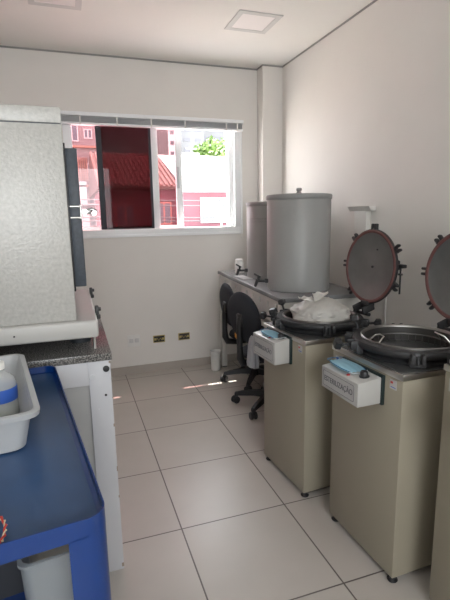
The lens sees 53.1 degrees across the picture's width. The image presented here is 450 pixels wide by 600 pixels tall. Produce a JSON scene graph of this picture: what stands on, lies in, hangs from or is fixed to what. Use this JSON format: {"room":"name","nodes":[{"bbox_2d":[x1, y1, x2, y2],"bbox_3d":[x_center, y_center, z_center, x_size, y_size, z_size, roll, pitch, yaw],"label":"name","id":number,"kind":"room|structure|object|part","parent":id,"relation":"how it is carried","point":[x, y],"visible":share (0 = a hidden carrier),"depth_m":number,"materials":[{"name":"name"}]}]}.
{"room":"laboratory sterilization room","nodes":[
{"label":"laboratory sterilization room","id":0,"kind":"room"},
{"bbox_2d":[0,47,257,367],"bbox_3d":[-0.726,-0.650,3.874,2.800,2.600,0.160,-5,11,-18],"label":"wall","id":1,"kind":"structure","parent":0,"point":[169,286],"depth_m":3.84,"materials":[{"name":"paint"}]},
{"bbox_2d":[127,334,140,346],"bbox_3d":[-0.795,0.356,3.940,0.110,0.104,0.012,-5,11,-18],"label":"wall outlet","id":2,"kind":"object","parent":1,"relation":"attached to","point":[133,340],"visible":1,"depth_m":3.94,"materials":[{"name":"white plastic"}]},
{"bbox_2d":[62,124,242,238],"bbox_3d":[-0.569,-1.034,3.820,1.489,0.972,0.114,-5,11,-18],"label":"window","id":3,"kind":"structure","parent":1,"relation":"in","point":[127,157],"depth_m":3.75,"materials":[{"name":"white metal"}]},
{"bbox_3d":[-0.889,-1.008,3.709,0.690,0.850,0.022,-5,11,-18],"label":"sash","id":4,"kind":"part","parent":3,"relation":"part of","materials":[{"name":"white metal"}]},
{"bbox_3d":[-0.818,-1.010,3.712,0.440,0.842,0.014,-5,11,-18],"label":"screen frame","id":5,"kind":"part","parent":3,"relation":"part of","materials":[{"name":"grey metal"}]},
{"bbox_2d":[60,110,243,237],"bbox_3d":[-0.549,-0.997,3.749,1.510,1.012,0.056,-5,11,-18],"label":"blind","id":6,"kind":"object","parent":3,"relation":"attached to","point":[67,117],"visible":0.87,"depth_m":3.64,"materials":[{"name":"white metal"}]},
{"bbox_3d":[-0.560,-1.481,3.664,1.510,0.030,0.044,-5,11,-18],"label":"head rail","id":7,"kind":"part","parent":6,"relation":"part of","materials":[{"name":"white metal"}]},
{"bbox_3d":[-0.559,-1.412,3.677,1.500,0.018,0.042,-5,11,-18],"label":"rail","id":8,"kind":"part","parent":6,"relation":"part of","materials":[{"name":"white metal"}]},
{"bbox_3d":[0.140,-1.048,3.955,0.005,0.950,0.003,-5,11,-18],"label":"pull cord","id":9,"kind":"part","parent":6,"relation":"part of","materials":[{"name":"white plastic"}]},
{"bbox_3d":[-0.484,-1.046,3.873,0.235,0.850,0.022,-5,11,-18],"label":"sash","id":10,"kind":"part","parent":3,"relation":"part of","materials":[{"name":"white metal"}]},
{"bbox_3d":[-0.406,-1.055,3.885,0.025,0.180,0.008,-5,11,-18],"label":"sash handle","id":11,"kind":"part","parent":3,"relation":"part of","materials":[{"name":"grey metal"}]},
{"bbox_2d":[153,335,164,342],"bbox_3d":[-0.585,0.346,4.010,0.106,0.066,0.014,-5,11,-18],"label":"wall box","id":12,"kind":"object","parent":1,"relation":"attached to","point":[158,338],"visible":1,"depth_m":4.01,"materials":[{"name":"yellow plastic"}]},
{"bbox_2d":[111,353,246,376],"bbox_3d":[-0.762,0.614,3.998,2.297,0.072,0.012,-5,11,-18],"label":"baseboard","id":13,"kind":"structure","parent":1,"relation":"attached to","point":[120,371],"depth_m":4.07,"materials":[{"name":"tile"}]},
{"bbox_2d":[178,332,189,339],"bbox_3d":[-0.370,0.329,4.081,0.106,0.066,0.014,-5,11,-18],"label":"wall box","id":14,"kind":"object","parent":1,"relation":"attached to","point":[181,336],"visible":1,"depth_m":4.08,"materials":[{"name":"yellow plastic"}]},
{"bbox_2d":[0,0,373,68],"bbox_3d":[0.206,-1.491,0.862,2.800,0.120,6.092,-5,11,-18],"label":"ceiling","id":15,"kind":"structure","parent":0,"point":[189,31],"depth_m":3.01,"materials":[{"name":"paint"}]},
{"bbox_2d":[28,0,81,10],"bbox_3d":[-0.962,-1.718,2.541,0.296,0.007,0.296,-5,11,-18],"label":"recessed light","id":16,"kind":"object","parent":15,"relation":"in","point":[65,4],"visible":1,"depth_m":2.64,"materials":[{"name":"white plastic"}]},
{"bbox_2d":[34,0,74,6],"bbox_3d":[-0.962,-1.719,2.541,0.232,0.004,0.232,-5,11,-18],"label":"diffuser","id":17,"kind":"object","parent":16,"relation":"attached to","point":[55,3],"depth_m":2.63,"materials":[{"name":"white plastic"}]},
{"bbox_2d":[224,9,282,33],"bbox_3d":[0.183,-1.815,2.947,0.296,0.007,0.296,-5,11,-18],"label":"recessed light","id":18,"kind":"object","parent":15,"relation":"in","point":[244,20],"visible":1,"depth_m":2.93,"materials":[{"name":"white plastic"}]},
{"bbox_2d":[232,14,274,30],"bbox_3d":[0.183,-1.816,2.947,0.232,0.004,0.232,-5,11,-18],"label":"diffuser","id":19,"kind":"object","parent":18,"relation":"attached to","point":[242,22],"depth_m":2.95,"materials":[{"name":"white plastic"}]},
{"bbox_2d":[257,66,282,325],"bbox_3d":[0.407,-0.714,4.102,0.184,2.600,0.128,-5,11,-18],"label":"pillar","id":20,"kind":"structure","parent":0,"point":[269,79],"depth_m":3.91,"materials":[{"name":"paint"}]},
{"bbox_2d":[110,361,430,599],"bbox_3d":[0.257,1.183,1.360,2.800,0.120,6.092,-5,11,-18],"label":"floor","id":21,"kind":"structure","parent":0,"point":[205,515],"depth_m":2.09,"materials":[{"name":"tile"}]},
{"bbox_2d":[0,366,111,599],"bbox_3d":[-0.605,0.738,1.117,0.500,0.874,0.886,-6,12,-25],"label":"utility cart","id":22,"kind":"object","parent":21,"relation":"on","point":[51,497],"visible":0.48,"depth_m":0.84,"materials":[{"name":"blue plastic"}]},
{"bbox_2d":[0,516,7,542],"bbox_3d":[-0.417,0.370,0.765,0.174,0.013,0.038,5,12,31],"label":"lead","id":23,"kind":"object","parent":22,"relation":"on","point":[1,517],"visible":0.98,"depth_m":0.73,"materials":[{"name":"red plastic"}]},
{"bbox_2d":[0,556,32,599],"bbox_3d":[-0.584,0.542,1.204,0.288,0.300,0.348,-6,12,-25],"label":"crate","id":24,"kind":"object","parent":22,"relation":"on","point":[15,576],"visible":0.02,"depth_m":1.08,"materials":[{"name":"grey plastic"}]},
{"bbox_2d":[1,589,33,599],"bbox_3d":[-0.604,0.697,1.105,0.482,0.040,0.857,-6,12,-25],"label":"shelf","id":25,"kind":"object","parent":22,"relation":"attached to","point":[27,595],"depth_m":1.09,"materials":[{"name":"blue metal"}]},
{"bbox_2d":[0,354,39,453],"bbox_3d":[-0.667,0.268,1.128,0.344,0.098,0.504,-7,12,-27],"label":"plastic tray","id":26,"kind":"object","parent":22,"relation":"on","point":[14,428],"visible":0.82,"depth_m":1.04,"materials":[{"name":"grey plastic"}]},
{"bbox_2d":[0,360,18,416],"bbox_3d":[-0.574,0.229,1.147,0.084,0.149,0.084,-5,11,-18],"label":"plastic bottle","id":27,"kind":"object","parent":26,"relation":"in","point":[8,388],"visible":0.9,"depth_m":1.14,"materials":[{"name":"white plastic"}]},
{"bbox_2d":[30,544,73,599],"bbox_3d":[-0.346,0.592,0.958,0.153,0.282,0.228,-6,12,-25],"label":"trash bin","id":28,"kind":"object","parent":22,"relation":"on","point":[51,577],"visible":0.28,"depth_m":0.86,"materials":[{"name":"grey plastic"}]},
{"bbox_3d":[-0.217,0.759,0.828,0.025,0.755,0.080,5,12,30],"label":"leg","id":29,"kind":"part","parent":22,"relation":"part of","materials":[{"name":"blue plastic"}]},
{"bbox_2d":[54,360,123,571],"bbox_3d":[-0.884,0.597,1.952,0.743,0.858,0.812,-5,11,-18],"label":"base cabinet","id":30,"kind":"object","parent":21,"relation":"on","point":[87,387],"visible":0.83,"depth_m":1.65,"materials":[{"name":"white metal"}]},
{"bbox_2d":[0,319,111,367],"bbox_3d":[-0.898,0.161,1.873,0.763,0.027,0.824,-5,11,-18],"label":"countertop","id":31,"kind":"structure","parent":30,"relation":"on","point":[63,352],"depth_m":1.63,"materials":[{"name":"grey stone"}]},
{"bbox_2d":[0,104,100,348],"bbox_3d":[-0.864,-0.240,1.724,0.707,0.815,0.739,-5,11,-18],"label":"oven","id":32,"kind":"object","parent":31,"relation":"on","point":[42,257],"visible":1,"depth_m":1.45,"materials":[{"name":"grey metal"}]},
{"bbox_3d":[-0.804,0.286,1.508,0.664,0.088,0.026,-5,11,-18],"label":"rail","id":33,"kind":"part","parent":30,"relation":"part of","materials":[{"name":"white metal"}]},
{"bbox_3d":[-0.798,0.706,1.595,0.664,0.770,0.016,-5,11,-18],"label":"panel","id":34,"kind":"part","parent":30,"relation":"part of","materials":[{"name":"grey laminate"}]},
{"bbox_3d":[-0.446,0.635,1.697,0.078,0.858,0.030,-5,11,-18],"label":"post","id":35,"kind":"part","parent":30,"relation":"part of","materials":[{"name":"white metal"}]},
{"bbox_2d":[210,349,220,370],"bbox_3d":[-0.083,0.539,4.040,0.102,0.178,0.102,-5,11,-18],"label":"waste bin","id":36,"kind":"object","parent":21,"relation":"on","point":[215,354],"visible":1,"depth_m":4.01,"materials":[{"name":"white plastic"}]},
{"bbox_2d":[220,283,263,389],"bbox_3d":[0.233,0.259,3.704,0.554,0.840,0.539,-4,11,-16],"label":"office chair","id":37,"kind":"object","parent":21,"relation":"on","point":[226,291],"visible":0.46,"depth_m":3.60,"materials":[{"name":"grey fabric"}]},
{"bbox_3d":[0.027,0.036,3.577,0.072,0.348,0.386,-4,11,-16],"label":"backrest","id":38,"kind":"part","parent":37,"relation":"part of","materials":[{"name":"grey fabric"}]},
{"bbox_3d":[0.086,0.193,3.624,0.230,0.338,0.052,-4,11,-16],"label":"post","id":39,"kind":"part","parent":37,"relation":"part of","materials":[{"name":"black plastic"}]},
{"bbox_3d":[0.110,0.591,3.742,0.242,0.058,0.048,-1,11,-2],"label":"leg","id":40,"kind":"part","parent":37,"relation":"part of","materials":[{"name":"black plastic"}]},
{"bbox_3d":[0.245,0.274,3.687,0.424,0.065,0.424,-4,11,-16],"label":"seat","id":41,"kind":"part","parent":37,"relation":"part of","materials":[{"name":"grey fabric"}]},
{"bbox_3d":[0.212,0.613,3.613,0.048,0.058,0.242,2,11,16],"label":"leg","id":42,"kind":"part","parent":37,"relation":"part of","materials":[{"name":"black plastic"}]},
{"bbox_3d":[0.368,0.600,3.667,0.242,0.058,0.048,6,13,34],"label":"leg","id":43,"kind":"part","parent":37,"relation":"part of","materials":[{"name":"black plastic"}]},
{"bbox_2d":[228,292,263,419],"bbox_3d":[0.332,0.344,3.181,0.567,0.860,0.550,-7,12,-30],"label":"office chair","id":44,"kind":"object","parent":21,"relation":"on","point":[243,313],"visible":0.48,"depth_m":3.03,"materials":[{"name":"grey fabric"}]},
{"bbox_3d":[0.125,0.116,3.031,0.072,0.348,0.386,-7,12,-30],"label":"backrest","id":45,"kind":"part","parent":44,"relation":"part of","materials":[{"name":"grey fabric"}]},
{"bbox_3d":[0.179,0.280,3.092,0.230,0.358,0.052,-7,12,-30],"label":"post","id":46,"kind":"part","parent":44,"relation":"part of","materials":[{"name":"black plastic"}]},
{"bbox_3d":[0.191,0.674,3.286,0.242,0.058,0.048,2,11,14],"label":"leg","id":47,"kind":"part","parent":44,"relation":"part of","materials":[{"name":"black plastic"}]},
{"bbox_2d":[246,335,258,368],"bbox_3d":[0.184,0.336,2.950,0.084,0.215,0.135,-5,11,-18],"label":"hanging bag","id":48,"kind":"object","parent":44,"relation":"hanging from","point":[252,361],"visible":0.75,"depth_m":2.91,"materials":[{"name":"grey plastic"}]},
{"bbox_3d":[0.321,0.365,3.193,0.424,0.065,0.424,-7,12,-30],"label":"seat","id":49,"kind":"part","parent":44,"relation":"part of","materials":[{"name":"grey fabric"}]},
{"bbox_3d":[0.252,0.701,3.135,0.048,0.058,0.242,6,12,32],"label":"leg","id":50,"kind":"part","parent":44,"relation":"part of","materials":[{"name":"black plastic"}]},
{"bbox_2d":[218,270,361,366],"bbox_3d":[0.406,0.280,3.461,0.560,0.880,1.470,-4,11,-15],"label":"work table","id":51,"kind":"object","parent":21,"relation":"on","point":[260,294],"visible":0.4,"depth_m":2.95,"materials":[{"name":"grey stone"}]},
{"bbox_3d":[-0.013,0.211,4.069,0.048,0.790,0.048,-4,11,-15],"label":"leg","id":52,"kind":"part","parent":51,"relation":"part of","materials":[{"name":"silver metal"}]},
{"bbox_2d":[235,259,243,272],"bbox_3d":[0.121,-0.287,3.812,0.076,0.118,0.076,-5,11,-18],"label":"plastic jar","id":53,"kind":"object","parent":51,"relation":"on","point":[237,261],"visible":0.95,"depth_m":3.78,"materials":[{"name":"white plastic"}]},
{"bbox_2d":[235,275,252,278],"bbox_3d":[0.143,-0.178,3.533,0.080,0.004,0.210,-5,11,-18],"label":"paper sheet","id":54,"kind":"object","parent":51,"relation":"on","point":[239,276],"visible":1,"depth_m":3.51,"materials":[{"name":"grey paper"}]},
{"bbox_2d":[236,201,266,279],"bbox_3d":[0.365,-0.492,3.516,0.411,0.619,0.415,7,13,38],"label":"water tank","id":55,"kind":"object","parent":51,"relation":"on","point":[256,218],"visible":0.45,"depth_m":3.38,"materials":[{"name":"grey metal"}]},
{"bbox_2d":[236,264,247,275],"bbox_3d":[0.135,-0.238,3.533,0.099,0.093,0.041,-5,11,-18],"label":"tap","id":56,"kind":"object","parent":55,"relation":"on","point":[238,270],"depth_m":3.53,"materials":[{"name":"black plastic"}]},
{"bbox_3d":[0.364,-0.741,3.471,0.408,0.036,0.408,-5,11,-18],"label":"tank lid","id":57,"kind":"part","parent":55,"relation":"part of","materials":[{"name":"grey metal"}]},
{"bbox_3d":[0.369,-0.458,3.524,0.396,0.549,0.396,-5,11,-18],"label":"tank","id":58,"kind":"part","parent":55,"relation":"part of","materials":[{"name":"grey metal"}]},
{"bbox_2d":[254,188,331,292],"bbox_3d":[0.474,-0.397,2.926,0.420,0.644,0.423,7,13,38],"label":"water tank","id":59,"kind":"object","parent":51,"relation":"on","point":[298,224],"visible":1,"depth_m":2.77,"materials":[{"name":"grey metal"}]},
{"bbox_2d":[254,273,267,286],"bbox_3d":[0.239,-0.131,2.945,0.099,0.093,0.041,-5,11,-18],"label":"tap","id":60,"kind":"object","parent":59,"relation":"on","point":[257,280],"depth_m":2.94,"materials":[{"name":"black plastic"}]},
{"bbox_3d":[0.472,-0.659,2.879,0.418,0.036,0.418,-5,11,-18],"label":"tank lid","id":61,"kind":"part","parent":59,"relation":"part of","materials":[{"name":"grey metal"}]},
{"bbox_2d":[253,223,406,497],"bbox_3d":[0.525,0.267,2.359,0.722,1.305,0.509,-5,11,-22],"label":"autoclave","id":62,"kind":"object","parent":21,"relation":"on","point":[297,406],"visible":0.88,"depth_m":2.21,"materials":[{"name":"beige metal"}]},
{"bbox_3d":[0.203,0.082,2.376,0.036,0.042,0.040,2,11,15],"label":"hand knob","id":63,"kind":"part","parent":62,"relation":"part of","materials":[{"name":"black plastic"}]},
{"bbox_2d":[260,328,285,338],"bbox_3d":[0.241,0.165,2.258,0.095,0.009,0.198,-5,11,-18],"label":"face mask","id":64,"kind":"object","parent":62,"relation":"on","point":[270,333],"visible":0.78,"depth_m":2.24,"materials":[{"name":"blue fabric"}]},
{"bbox_3d":[0.239,0.058,2.230,0.041,0.040,0.041,3,11,21],"label":"hand knob","id":65,"kind":"part","parent":62,"relation":"part of","materials":[{"name":"black plastic"}]},
{"bbox_3d":[0.271,0.225,2.269,0.013,0.134,0.243,-5,11,-22],"label":"mounting plate","id":66,"kind":"part","parent":62,"relation":"part of","materials":[{"name":"black"}]},
{"bbox_3d":[0.271,0.175,2.182,0.037,0.026,0.037,-5,11,-22],"label":"dial knob","id":67,"kind":"part","parent":62,"relation":"part of","materials":[{"name":"black plastic"}]},
{"bbox_3d":[0.311,0.011,2.471,0.041,0.040,0.040,4,12,24],"label":"hand knob","id":68,"kind":"part","parent":62,"relation":"part of","materials":[{"name":"black plastic"}]},
{"bbox_3d":[0.481,0.147,2.310,0.428,0.020,0.421,-5,11,-22],"label":"trim","id":69,"kind":"part","parent":62,"relation":"part of","materials":[{"name":"silver metal"}]},
{"bbox_3d":[0.481,0.136,2.308,0.404,0.004,0.397,-5,11,-22],"label":"plate","id":70,"kind":"part","parent":62,"relation":"part of","materials":[{"name":"grey metal"}]},
{"bbox_2d":[290,291,350,321],"bbox_3d":[0.486,0.046,2.286,0.306,0.180,0.319,-5,11,-18],"label":"plastic bag","id":71,"kind":"object","parent":62,"relation":"on","point":[317,308],"visible":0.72,"depth_m":2.20,"materials":[{"name":"white plastic"}]},
{"bbox_3d":[0.734,0.110,2.168,0.036,0.041,0.039,4,12,27],"label":"hand knob","id":72,"kind":"part","parent":62,"relation":"part of","materials":[{"name":"black plastic"}]},
{"bbox_3d":[0.764,-0.176,2.354,0.054,0.387,0.388,-5,11,-22],"label":"lid","id":73,"kind":"part","parent":62,"relation":"part of","materials":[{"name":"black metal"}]},
{"bbox_2d":[322,234,449,582],"bbox_3d":[0.761,0.358,1.822,0.718,1.313,0.522,-5,11,-20],"label":"autoclave","id":74,"kind":"object","parent":21,"relation":"on","point":[387,417],"visible":0.97,"depth_m":1.67,"materials":[{"name":"beige metal"}]},
{"bbox_3d":[0.439,0.169,1.747,0.037,0.047,0.045,-2,11,-5],"label":"hand knob","id":75,"kind":"part","parent":74,"relation":"part of","materials":[{"name":"black plastic"}]},
{"bbox_2d":[327,357,367,373],"bbox_3d":[0.470,0.248,1.737,0.095,0.009,0.198,-4,11,-16],"label":"face mask","id":76,"kind":"object","parent":74,"relation":"on","point":[344,364],"visible":0.99,"depth_m":1.72,"materials":[{"name":"blue fabric"}]},
{"bbox_3d":[0.564,0.078,1.949,0.041,0.040,0.040,4,12,26],"label":"hand knob","id":77,"kind":"part","parent":74,"relation":"part of","materials":[{"name":"black plastic"}]},
{"bbox_3d":[0.525,0.304,1.725,0.013,0.112,0.244,-5,11,-20],"label":"mounting plate","id":78,"kind":"part","parent":74,"relation":"part of","materials":[{"name":"black"}]},
{"bbox_3d":[0.505,0.268,1.633,0.037,0.026,0.037,-5,11,-20],"label":"dial knob","id":79,"kind":"part","parent":74,"relation":"part of","materials":[{"name":"black plastic"}]},
{"bbox_3d":[0.726,0.215,1.782,0.428,0.020,0.421,-5,11,-20],"label":"trim","id":80,"kind":"part","parent":74,"relation":"part of","materials":[{"name":"silver metal"}]},
{"bbox_3d":[0.726,0.204,1.780,0.404,0.004,0.397,-5,11,-20],"label":"plate","id":81,"kind":"part","parent":74,"relation":"part of","materials":[{"name":"grey metal"}]},
{"bbox_2d":[368,332,449,345],"bbox_3d":[0.727,0.269,1.793,0.321,0.280,0.321,-5,11,-18],"label":"wire basket","id":82,"kind":"object","parent":74,"relation":"in","point":[382,334],"visible":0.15,"depth_m":1.86,"materials":[{"name":"grey metal"}]},
{"bbox_3d":[0.594,0.157,1.763,0.045,0.043,0.089,-2,11,-4],"label":"handle","id":83,"kind":"part","parent":82,"relation":"part of","materials":[{"name":"silver metal"}]},
{"bbox_3d":[0.856,0.149,1.779,0.045,0.043,0.089,-2,11,-4],"label":"handle","id":84,"kind":"part","parent":82,"relation":"part of","materials":[{"name":"silver metal"}]},
{"bbox_2d":[429,352,449,599],"bbox_3d":[1.014,0.413,1.346,0.700,1.371,0.500,-5,11,-19],"label":"autoclave","id":85,"kind":"object","parent":21,"relation":"on","point":[440,566],"visible":1,"depth_m":1.48,"materials":[{"name":"beige metal"}]},
{"bbox_3d":[0.964,0.229,1.300,0.428,0.020,0.421,-5,11,-19],"label":"trim","id":86,"kind":"part","parent":85,"relation":"part of","materials":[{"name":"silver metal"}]},
{"bbox_2d":[282,0,449,327],"bbox_3d":[1.480,-0.255,1.526,0.160,2.600,5.772,-5,11,-18],"label":"wall","id":87,"kind":"structure","parent":0,"point":[366,108],"depth_m":2.71,"materials":[{"name":"paint"}]},
{"bbox_2d":[0,0,377,70],"bbox_3d":[0.207,-1.427,0.875,2.484,0.012,5.774,-5,11,-18],"label":"trim","id":88,"kind":"structure","parent":87,"relation":"attached to","point":[374,1],"depth_m":3.47,"materials":[{"name":"grey"}]},
{"bbox_2d":[348,206,375,234],"bbox_3d":[0.884,-0.382,2.949,0.056,0.452,0.230,-5,11,-18],"label":"duct","id":89,"kind":"object","parent":87,"relation":"attached to","point":[362,215],"visible":0.51,"depth_m":2.90,"materials":[{"name":"white plastic"}]},
{"bbox_2d":[384,297,386,323],"bbox_3d":[0.993,0.018,2.786,0.010,0.420,0.014,-5,11,-18],"label":"cable","id":90,"kind":"object","parent":87,"relation":"attached to","point":[386,297],"visible":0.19,"depth_m":2.79,"materials":[{"name":"white plastic"}]},
{"label":"outside","id":91,"kind":"structure","parent":0,"visible":0},
{"bbox_2d":[80,199,226,200],"bbox_3d":[2.350,-3.329,14.387,22.001,0.322,0.031,-5,11,-18],"label":"cable","id":92,"kind":"object","parent":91,"point":[80,199],"visible":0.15,"depth_m":13.24,"materials":[{"name":"white plastic"}]},
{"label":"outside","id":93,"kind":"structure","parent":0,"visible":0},
{"bbox_2d":[81,204,226,205],"bbox_3d":[2.256,-3.225,14.695,22.001,0.296,0.031,-5,11,-18],"label":"cable","id":94,"kind":"object","parent":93,"point":[81,204],"visible":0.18,"depth_m":13.58,"materials":[{"name":"white plastic"}]},
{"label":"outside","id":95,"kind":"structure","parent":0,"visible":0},
{"bbox_2d":[82,216,226,217],"bbox_3d":[2.424,-2.784,14.296,22.001,0.322,0.031,-5,11,-18],"label":"cable","id":96,"kind":"object","parent":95,"point":[82,216],"visible":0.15,"depth_m":13.11,"materials":[{"name":"white plastic"}]},
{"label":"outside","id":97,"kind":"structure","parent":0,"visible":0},
{"bbox_2d":[82,220,226,221],"bbox_3d":[2.232,-2.792,14.872,22.001,0.291,0.031,-5,11,-18],"label":"cable","id":98,"kind":"object","parent":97,"point":[184,220],"visible":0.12,"depth_m":13.77,"materials":[{"name":"white plastic"}]},
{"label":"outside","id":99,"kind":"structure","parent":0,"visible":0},
{"bbox_3d":[-1.362,-4.664,50.686,90.000,0.200,83.128,-5,11,-18],"label":"ground","id":100,"kind":"structure","parent":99,"visible":0},
{"bbox_2d":[71,125,96,226],"bbox_3d":[-11.123,-7.480,24.698,7.620,15.200,8.300,-5,11,-18],"label":"apartment block","id":101,"kind":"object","parent":100,"relation":"on","point":[83,137],"visible":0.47,"depth_m":22.07,"materials":[{"name":"paint"}]},
{"bbox_3d":[-7.400,-8.069,21.745,0.500,0.700,0.030,-5,11,-18],"label":"pane","id":102,"kind":"part","parent":101,"relation":"part of","materials":[{"name":"grey"}]},
{"bbox_3d":[-6.689,-8.102,21.986,0.300,0.350,0.030,-5,11,-18],"label":"pane","id":103,"kind":"part","parent":101,"relation":"part of","materials":[{"name":"grey glass"}]},
{"bbox_2d":[89,151,176,226],"bbox_3d":[-4.097,-2.575,19.309,2.780,7.266,7.518,-5,11,-18],"label":"house","id":104,"kind":"structure","parent":100,"relation":"on","point":[167,184],"depth_m":16.37,"materials":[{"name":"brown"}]},
{"bbox_3d":[-2.199,-3.132,16.276,0.450,0.700,0.030,-5,11,-18],"label":"pane","id":105,"kind":"part","parent":104,"relation":"part of","materials":[{"name":"grey"}]},
{"bbox_2d":[157,130,168,154],"bbox_3d":[-6.056,-5.988,28.467,3.850,10.700,7.050,-5,11,-18],"label":"building","id":106,"kind":"structure","parent":100,"relation":"on","point":[162,135],"depth_m":25.13,"materials":[{"name":"pink paint"}]},
{"bbox_2d":[168,130,174,154],"bbox_3d":[-9.242,-20.113,65.085,3.300,25.200,10.050,-5,11,-18],"label":"tower block","id":107,"kind":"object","parent":100,"relation":"on","point":[170,132],"visible":0.1,"depth_m":60.26,"materials":[{"name":"grey paint"}]},
{"bbox_2d":[158,147,226,226],"bbox_3d":[-0.670,-2.963,20.545,4.500,7.450,8.300,-5,11,-18],"label":"house","id":108,"kind":"structure","parent":100,"relation":"on","point":[203,177],"depth_m":16.46,"materials":[{"name":"grey paint"}]},
{"bbox_3d":[-0.363,-3.282,16.456,1.000,0.800,0.030,-5,11,-18],"label":"pane","id":109,"kind":"part","parent":108,"relation":"part of","materials":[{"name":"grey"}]},
{"bbox_2d":[181,130,203,155],"bbox_3d":[-6.121,-21.735,68.022,3.300,27.200,10.050,-5,11,-18],"label":"tower block","id":110,"kind":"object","parent":100,"relation":"on","point":[189,138],"visible":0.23,"depth_m":63.04,"materials":[{"name":"grey paint"}]},
{"bbox_2d":[192,135,225,156],"bbox_3d":[0.321,-5.408,27.539,4.400,9.681,3.751,-5,11,-18],"label":"leafy tree","id":111,"kind":"object","parent":100,"relation":"on","point":[216,148],"visible":0.28,"depth_m":26.23,"materials":[{"name":"green plant"}]},
{"bbox_2d":[204,131,223,144],"bbox_3d":[-3.772,-24.069,74.859,4.400,29.200,10.050,-5,11,-18],"label":"tower block","id":112,"kind":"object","parent":100,"relation":"on","point":[216,134],"visible":0.07,"depth_m":70.01,"materials":[{"name":"grey paint"}]},
{"bbox_3d":[-0.408,-0.376,15.770,4.000,4.100,0.230,-5,11,-18],"label":"wall","id":113,"kind":"structure","parent":100,"relation":"on","visible":0},
{"bbox_2d":[216,214,224,225],"bbox_3d":[-0.137,-2.620,15.417,0.318,0.630,0.170,1,11,13],"label":"satellite dish","id":114,"kind":"object","parent":113,"relation":"on","point":[219,215],"visible":0.66,"depth_m":15.43,"materials":[{"name":"grey paint"}]}
]}

